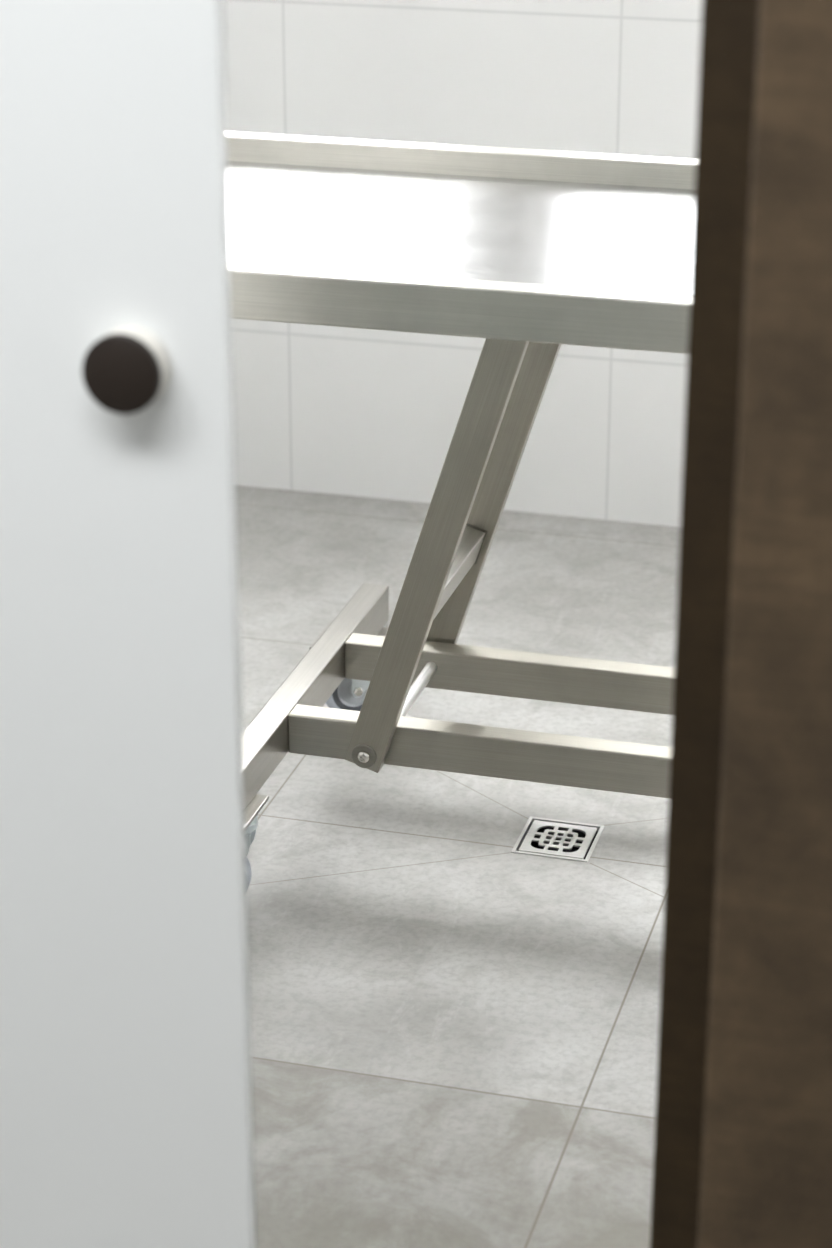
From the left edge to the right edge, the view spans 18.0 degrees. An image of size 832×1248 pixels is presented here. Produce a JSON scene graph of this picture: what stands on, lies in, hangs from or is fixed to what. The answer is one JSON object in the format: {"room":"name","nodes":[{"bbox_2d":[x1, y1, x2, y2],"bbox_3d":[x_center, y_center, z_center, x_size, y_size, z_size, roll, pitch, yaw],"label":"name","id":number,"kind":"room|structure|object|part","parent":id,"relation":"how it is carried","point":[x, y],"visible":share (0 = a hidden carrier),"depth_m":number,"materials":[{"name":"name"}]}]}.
{"room":"mortuary preparation room","nodes":[
{"label":"mortuary preparation room","id":0,"kind":"room"},
{"bbox_2d":[236,485,679,1247],"bbox_3d":[-0.290,1.002,2.019,4.350,0.120,6.415,6,23,14],"label":"floor","id":1,"kind":"structure","parent":0,"point":[454,1033],"depth_m":3.33,"materials":[{"name":"grey tile"}]},
{"bbox_2d":[227,131,695,888],"bbox_3d":[0.618,-0.063,3.327,2.377,0.860,0.780,6,23,14],"label":"table","id":2,"kind":"object","parent":1,"relation":"on","point":[530,253],"visible":0.61,"depth_m":3.41,"materials":[{"name":"metal"}]},
{"bbox_3d":[-0.252,0.238,3.354,0.100,0.006,0.105,6,23,14],"label":"mounting plate","id":3,"kind":"part","parent":2,"relation":"part of","materials":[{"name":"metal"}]},
{"bbox_3d":[-0.159,0.101,3.605,0.040,0.057,0.742,6,23,14],"label":"rail","id":4,"kind":"part","parent":2,"relation":"part of","materials":[{"name":"metal"}]},
{"bbox_3d":[-0.094,0.022,3.881,0.100,0.006,0.105,6,23,14],"label":"mounting plate","id":5,"kind":"part","parent":2,"relation":"part of","materials":[{"name":"metal"}]},
{"bbox_2d":[352,744,376,767],"bbox_3d":[-0.068,0.174,3.442,0.034,0.034,0.004,6,23,14],"label":"bolt","id":6,"kind":"object","parent":2,"relation":"in","point":[363,755],"depth_m":3.44,"materials":[{"name":"metal"}]},
{"bbox_3d":[0.030,-0.107,3.313,0.251,0.664,0.024,6,23,14],"label":"leg","id":7,"kind":"part","parent":2,"relation":"part of","materials":[{"name":"metal"}]},
{"bbox_3d":[0.736,0.235,3.281,1.872,0.057,0.038,6,23,14],"label":"rail","id":8,"kind":"part","parent":2,"relation":"part of","materials":[{"name":"metal"}]},
{"bbox_3d":[0.118,-0.227,3.607,0.251,0.664,0.024,6,23,14],"label":"leg","id":9,"kind":"part","parent":2,"relation":"part of","materials":[{"name":"metal"}]},
{"bbox_3d":[0.805,0.141,3.512,1.872,0.057,0.038,6,23,14],"label":"rail","id":10,"kind":"part","parent":2,"relation":"part of","materials":[{"name":"metal"}]},
{"bbox_2d":[511,817,603,861],"bbox_3d":[0.195,0.329,3.602,0.106,0.076,0.111,6,23,14],"label":"floor drain","id":11,"kind":"object","parent":1,"relation":"in","point":[560,839],"visible":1,"depth_m":3.59,"materials":[{"name":"metal"}]},
{"bbox_2d":[223,0,701,526],"bbox_3d":[0.549,-1.401,4.297,4.050,2.600,0.150,6,23,14],"label":"wall","id":12,"kind":"structure","parent":0,"point":[371,413],"depth_m":4.64,"materials":[{"name":"white tile"}]},
{"bbox_2d":[697,0,831,1247],"bbox_3d":[1.014,-0.293,1.595,1.594,2.600,0.200,6,23,14],"label":"wall","id":13,"kind":"structure","parent":0,"point":[766,1178],"depth_m":1.85,"materials":[{"name":"brown laminate"}]},
{"bbox_3d":[-0.930,-0.511,2.121,2.456,2.600,0.140,6,23,14],"label":"wall partition","id":14,"kind":"structure","parent":0,"visible":0},
{"bbox_2d":[0,0,255,1247],"bbox_3d":[-0.648,-0.230,2.046,1.054,2.113,0.048,6,23,14],"label":"door","id":15,"kind":"structure","parent":14,"relation":"in","point":[126,1120],"depth_m":2.03,"materials":[{"name":"white painted laminate"}]},
{"bbox_3d":[-0.215,-0.182,1.914,0.060,0.060,0.009,6,23,14],"label":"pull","id":16,"kind":"part","parent":15,"relation":"part of","materials":[{"name":"brown metal"}]},
{"bbox_3d":[-0.642,-0.237,2.065,1.051,2.109,0.005,6,23,14],"label":"panel","id":17,"kind":"part","parent":15,"relation":"part of","materials":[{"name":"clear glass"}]},
{"bbox_2d":[650,0,759,1247],"bbox_3d":[0.233,-0.155,1.941,0.053,2.080,0.100,6,23,14],"label":"trim","id":18,"kind":"structure","parent":14,"relation":"attached to","point":[729,28],"depth_m":1.95,"materials":[{"name":"brown wood"}]}
]}

